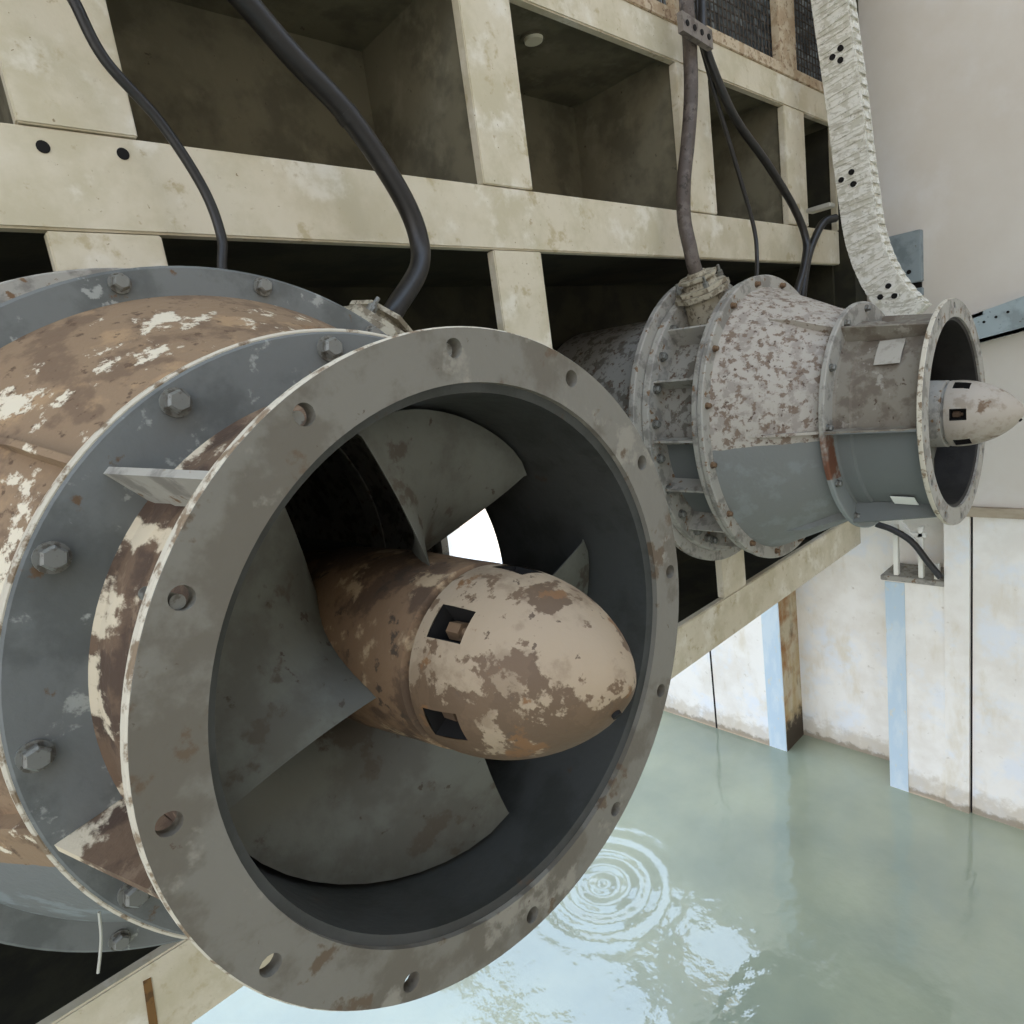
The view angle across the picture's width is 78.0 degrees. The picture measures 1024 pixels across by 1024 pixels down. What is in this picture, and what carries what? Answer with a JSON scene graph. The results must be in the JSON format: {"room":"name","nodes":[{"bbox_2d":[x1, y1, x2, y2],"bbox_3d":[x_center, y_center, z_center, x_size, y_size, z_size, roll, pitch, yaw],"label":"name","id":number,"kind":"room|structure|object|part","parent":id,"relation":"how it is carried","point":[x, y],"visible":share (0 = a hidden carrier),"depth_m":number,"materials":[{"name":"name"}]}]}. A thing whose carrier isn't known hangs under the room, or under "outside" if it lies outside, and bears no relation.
{"room":"pumping station","nodes":[
{"label":"pumping station","id":0,"kind":"room"},
{"bbox_2d":[191,711,1023,1023],"bbox_3d":[-6.770,4.632,2.321,20.974,0.001,27.950,-18,15,-40],"label":"water","id":1,"kind":"object","parent":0,"point":[739,880],"visible":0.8,"depth_m":4.57,"materials":[{"name":"green liquid"}]},
{"bbox_2d":[447,0,1023,829],"bbox_3d":[1.878,-1.360,6.689,0.800,9.500,16.500,-18,15,-40],"label":"wall","id":2,"kind":"structure","parent":0,"point":[945,78],"depth_m":4.57,"materials":[{"name":"white paint"}]},
{"bbox_2d":[709,651,716,727],"bbox_3d":[2.155,1.633,6.846,0.002,3.550,0.020,-18,15,-40],"label":"trim","id":3,"kind":"structure","parent":2,"relation":"attached to","point":[710,651],"depth_m":6.91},
{"bbox_2d":[761,603,786,750],"bbox_3d":[2.634,1.767,6.351,0.006,3.350,0.179,-18,15,-40],"label":"trim","id":4,"kind":"structure","parent":2,"relation":"attached to","point":[770,628],"depth_m":6.33,"materials":[{"name":"blue paint"}]},
{"bbox_2d":[885,581,908,791],"bbox_3d":[3.403,2.018,5.575,0.006,2.950,0.145,-18,15,-40],"label":"trim","id":5,"kind":"structure","parent":2,"relation":"attached to","point":[894,591],"depth_m":5.46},
{"bbox_2d":[889,229,923,294],"bbox_3d":[2.876,-1.825,4.738,0.085,0.464,0.337,-18,15,-40],"label":"plate","id":6,"kind":"object","parent":2,"relation":"attached to","point":[907,247],"visible":0.42,"depth_m":4.63,"materials":[{"name":"metal"}]},
{"bbox_2d":[875,522,943,578],"bbox_3d":[3.203,0.303,5.106,0.476,0.456,0.072,3,16,44],"label":"power cable","id":7,"kind":"object","parent":2,"relation":"attached to","point":[901,534],"visible":0.98,"depth_m":5.06,"materials":[{"name":"black rubber"}]},
{"bbox_2d":[881,520,943,586],"bbox_3d":[3.366,0.280,5.249,0.365,0.539,0.458,-18,15,-40],"label":"frame","id":8,"kind":"object","parent":2,"relation":"on","point":[920,573],"visible":0.75,"depth_m":5.20,"materials":[{"name":"paint"}]},
{"bbox_3d":[3.401,0.520,5.297,0.365,0.044,0.458,-18,15,-40],"label":"sill plate","id":9,"kind":"part","parent":8,"relation":"part of","materials":[{"name":"paint"}]},
{"bbox_3d":[3.285,0.285,5.106,0.030,0.470,0.300,-18,15,-40],"label":"diagonal rail","id":10,"kind":"part","parent":8,"relation":"part of","materials":[{"name":"white metal"}]},
{"bbox_3d":[3.237,0.179,5.144,0.040,0.035,0.230,-18,15,-40],"label":"rail","id":11,"kind":"part","parent":8,"relation":"part of","materials":[{"name":"white metal"}]},
{"bbox_2d":[966,506,1023,518],"bbox_3d":[5.610,0.049,2.972,0.830,0.070,5.845,-18,15,-40],"label":"trim","id":12,"kind":"structure","parent":2,"relation":"attached to","point":[985,512],"depth_m":4.64,"materials":[{"name":"beige wood"}]},
{"bbox_2d":[971,296,1023,342],"bbox_3d":[3.588,-1.395,4.063,0.124,0.533,1.346,-18,15,-40],"label":"diagonal brace","id":13,"kind":"object","parent":2,"relation":"attached to","point":[1007,318],"visible":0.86,"depth_m":4.30,"materials":[{"name":"metal"}]},
{"bbox_2d":[778,590,803,751],"bbox_3d":[2.822,1.630,6.385,0.373,3.550,0.005,-18,15,-40],"label":"wall","id":14,"kind":"structure","parent":0,"point":[787,606],"depth_m":6.37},
{"bbox_2d":[0,0,860,1023],"bbox_3d":[-0.559,-0.492,2.804,8.145,3.486,1.015,-18,15,-40],"label":"lattice frame","id":15,"kind":"object","parent":14,"relation":"attached to","point":[541,178],"visible":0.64,"depth_m":2.60,"materials":[{"name":"beige paint"}]},
{"bbox_3d":[-1.161,-1.323,1.552,0.265,0.726,0.044,-18,15,-40],"label":"post","id":16,"kind":"part","parent":15,"relation":"part of","materials":[{"name":"beige paint"}]},
{"bbox_3d":[-1.064,-0.646,1.688,0.265,0.174,0.044,-18,15,-40],"label":"post","id":17,"kind":"part","parent":15,"relation":"part of","materials":[{"name":"beige paint"}]},
{"bbox_3d":[-0.075,-1.674,2.515,0.272,0.726,0.044,-18,15,-40],"label":"post","id":18,"kind":"part","parent":15,"relation":"part of","materials":[{"name":"beige paint"}]},
{"bbox_3d":[0.150,-0.114,2.830,0.272,1.994,0.044,-18,15,-40],"label":"post","id":19,"kind":"part","parent":15,"relation":"part of","materials":[{"name":"beige paint"}]},
{"bbox_3d":[0.998,-2.021,3.468,0.315,0.726,0.044,-18,15,-40],"label":"post","id":20,"kind":"part","parent":15,"relation":"part of","materials":[{"name":"beige paint"}]},
{"bbox_3d":[1.369,0.323,3.969,0.280,0.361,0.044,-18,15,-40],"label":"post","id":21,"kind":"part","parent":15,"relation":"part of","materials":[{"name":"beige paint"}]},
{"bbox_2d":[657,0,821,81],"bbox_3d":[1.279,-3.325,3.943,2.210,1.050,0.500,-18,15,-40],"label":"guard","id":22,"kind":"object","parent":15,"relation":"on","point":[782,30],"visible":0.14,"depth_m":4.15,"materials":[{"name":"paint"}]},
{"bbox_3d":[0.766,-3.097,3.186,0.060,1.048,0.048,-18,15,-40],"label":"guard post","id":23,"kind":"part","parent":22,"relation":"part of","materials":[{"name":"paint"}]},
{"bbox_3d":[1.128,-3.335,4.110,2.210,1.048,0.050,-18,15,-40],"label":"panel","id":24,"kind":"part","parent":22,"relation":"part of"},
{"bbox_3d":[1.708,-3.401,4.022,0.250,1.048,0.048,-18,15,-40],"label":"guard post","id":25,"kind":"part","parent":22,"relation":"part of","materials":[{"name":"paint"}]},
{"bbox_3d":[2.073,-3.583,4.661,0.010,1.048,0.380,-18,15,-40],"label":"panel","id":26,"kind":"part","parent":22,"relation":"part of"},
{"bbox_3d":[1.898,-2.312,4.266,0.300,0.726,0.044,-18,15,-40],"label":"post","id":27,"kind":"part","parent":15,"relation":"part of","materials":[{"name":"beige paint"}]},
{"bbox_3d":[2.145,-2.489,4.973,0.015,0.732,0.679,-18,15,-40],"label":"panel","id":28,"kind":"part","parent":15,"relation":"part of","materials":[{"name":"paint"}]},
{"bbox_3d":[2.387,-2.470,4.700,0.025,0.726,0.044,-18,15,-40],"label":"post","id":29,"kind":"part","parent":15,"relation":"part of","materials":[{"name":"beige paint"}]},
{"bbox_2d":[834,0,866,308],"bbox_3d":[2.415,-2.921,4.717,0.229,5.850,0.275,-18,15,-40],"label":"wall","id":30,"kind":"structure","parent":0,"point":[848,289],"depth_m":4.82,"materials":[{"name":"paint"}]},
{"bbox_2d":[0,266,678,1010],"bbox_3d":[-0.724,0.240,1.594,1.765,1.741,2.344,-18,15,-40],"label":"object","id":31,"kind":"object","parent":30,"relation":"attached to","point":[256,702],"visible":1,"depth_m":0.95,"materials":[{"name":"paint"}]},
{"bbox_2d":[96,911,102,973],"bbox_3d":[-0.760,0.792,1.164,0.033,0.113,0.006,-18,15,-40],"label":"loose wire","id":32,"kind":"object","parent":31,"relation":"hanging from","point":[98,912],"visible":1,"depth_m":1.16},
{"bbox_2d":[67,0,227,268],"bbox_3d":[-1.188,-2.175,1.210,0.086,3.419,0.618,-1,14,33],"label":"power cable","id":33,"kind":"object","parent":31,"relation":"attached to","point":[80,14],"visible":0.84,"depth_m":1.63,"materials":[{"name":"black rubber"}]},
{"bbox_3d":[-0.463,0.238,1.360,1.437,1.437,0.465,-18,15,-40],"label":"cone casing","id":34,"kind":"part","parent":31,"relation":"part of","materials":[{"name":"paint"}]},
{"bbox_3d":[-0.377,0.165,0.935,0.284,0.414,0.221,-18,15,-40],"label":"propeller blade","id":35,"kind":"part","parent":31,"relation":"part of","materials":[{"name":"paint"}]},
{"bbox_2d":[227,0,430,317],"bbox_3d":[-0.926,-1.257,1.413,0.140,1.702,1.676,3,16,44],"label":"hose","id":36,"kind":"object","parent":31,"relation":"attached to","point":[255,13],"visible":0.93,"depth_m":1.91,"materials":[{"name":"black rubber"}]},
{"bbox_3d":[-0.254,0.464,1.090,0.477,0.357,0.184,-15,13,-29],"label":"propeller blade","id":37,"kind":"part","parent":31,"relation":"part of","materials":[{"name":"paint"}]},
{"bbox_3d":[-0.154,-0.041,1.140,0.191,0.294,0.385,-1,14,33],"label":"propeller blade","id":38,"kind":"part","parent":31,"relation":"part of","materials":[{"name":"paint"}]},
{"bbox_3d":[0.023,0.287,1.247,0.361,0.402,0.172,-11,12,-14],"label":"propeller blade","id":39,"kind":"part","parent":31,"relation":"part of","materials":[{"name":"paint"}]},
{"bbox_2d":[521,29,545,46],"bbox_3d":[0.100,-2.215,2.963,0.115,0.025,0.115,-18,15,-40],"label":"lamp","id":40,"kind":"object","parent":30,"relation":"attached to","point":[531,38],"visible":1,"depth_m":2.94,"materials":[{"name":"paint"}]},
{"bbox_2d":[557,264,1023,560],"bbox_3d":[1.373,-0.522,3.508,1.645,1.638,2.341,-18,15,-40],"label":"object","id":41,"kind":"object","parent":30,"relation":"attached to","point":[769,417],"visible":0.99,"depth_m":2.94,"materials":[{"name":"paint"}]},
{"bbox_2d":[676,0,701,274],"bbox_3d":[0.801,-2.869,3.021,0.409,3.336,0.112,-18,15,-40],"label":"hose","id":42,"kind":"object","parent":41,"relation":"attached to","point":[690,56],"visible":0.92,"depth_m":3.17,"materials":[{"name":"grey rubber"}]},
{"bbox_2d":[677,10,712,51],"bbox_3d":[0.894,-2.337,3.077,0.266,0.108,0.034,-18,15,-40],"label":"clamp","id":43,"kind":"object","parent":42,"relation":"attached to","point":[690,28],"visible":1,"depth_m":3.06,"materials":[{"name":"grey metal"}]},
{"bbox_2d":[695,0,758,275],"bbox_3d":[1.064,-2.912,3.236,0.368,3.411,0.161,-12,12,-20],"label":"power cable","id":44,"kind":"object","parent":43,"relation":"hanging from","point":[713,89],"visible":0.73,"depth_m":3.49,"materials":[{"name":"black rubber"}]},
{"bbox_2d":[698,0,809,294],"bbox_3d":[1.285,-2.907,3.393,0.889,3.543,0.158,-15,13,-29],"label":"power cable","id":45,"kind":"object","parent":43,"relation":"hanging from","point":[711,64],"visible":0.8,"depth_m":3.57,"materials":[{"name":"black rubber"}]},
{"bbox_3d":[1.587,-0.492,3.265,1.384,1.384,0.468,-18,15,-40],"label":"cone casing","id":46,"kind":"part","parent":41,"relation":"part of","materials":[{"name":"paint"}]},
{"bbox_3d":[1.734,-0.050,2.795,0.058,0.049,0.097,-18,15,-40],"label":"label plate","id":47,"kind":"part","parent":41,"relation":"part of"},
{"bbox_3d":[1.764,-0.214,2.935,0.472,0.359,0.191,-14,13,-29],"label":"propeller blade","id":48,"kind":"part","parent":41,"relation":"part of","materials":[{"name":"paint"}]},
{"bbox_2d":[811,0,931,315],"bbox_3d":[2.136,-3.036,3.844,0.151,3.824,0.647,-18,15,-40],"label":"metal strip","id":49,"kind":"object","parent":30,"relation":"hanging from","point":[874,262],"visible":0.96,"depth_m":4.00,"materials":[{"name":"metal"}]},
{"bbox_2d":[801,214,838,296],"bbox_3d":[1.970,-1.575,4.119,0.467,0.681,0.089,-15,13,-30],"label":"power cable","id":50,"kind":"object","parent":49,"relation":"attached to","point":[823,222],"visible":0.66,"depth_m":4.10,"materials":[{"name":"black rubber"}]},
{"bbox_2d":[806,202,834,213],"bbox_3d":[2.029,-1.997,4.159,0.095,0.028,0.150,-18,15,-40],"label":"clip","id":51,"kind":"object","parent":50,"relation":"attached to","point":[829,205],"visible":1,"depth_m":4.13,"materials":[{"name":"metal"}]},
{"bbox_2d":[796,517,943,760],"bbox_3d":[3.570,1.571,6.140,0.425,3.550,1.368,-18,15,-40],"label":"wall","id":52,"kind":"structure","parent":0,"point":[841,610],"depth_m":6.08,"materials":[{"name":"white paint"}]},
{"bbox_2d":[944,517,970,813],"bbox_3d":[3.941,1.657,5.443,0.825,3.550,0.164,-18,15,-40],"label":"wall","id":53,"kind":"structure","parent":0,"point":[957,538],"depth_m":5.06,"materials":[{"name":"white paint"}]},
{"bbox_2d":[971,517,972,812],"bbox_3d":[4.020,1.656,5.392,0.775,3.550,0.016,-18,15,-40],"label":"trim","id":54,"kind":"structure","parent":53,"relation":"attached to","point":[971,517],"depth_m":5.01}
]}

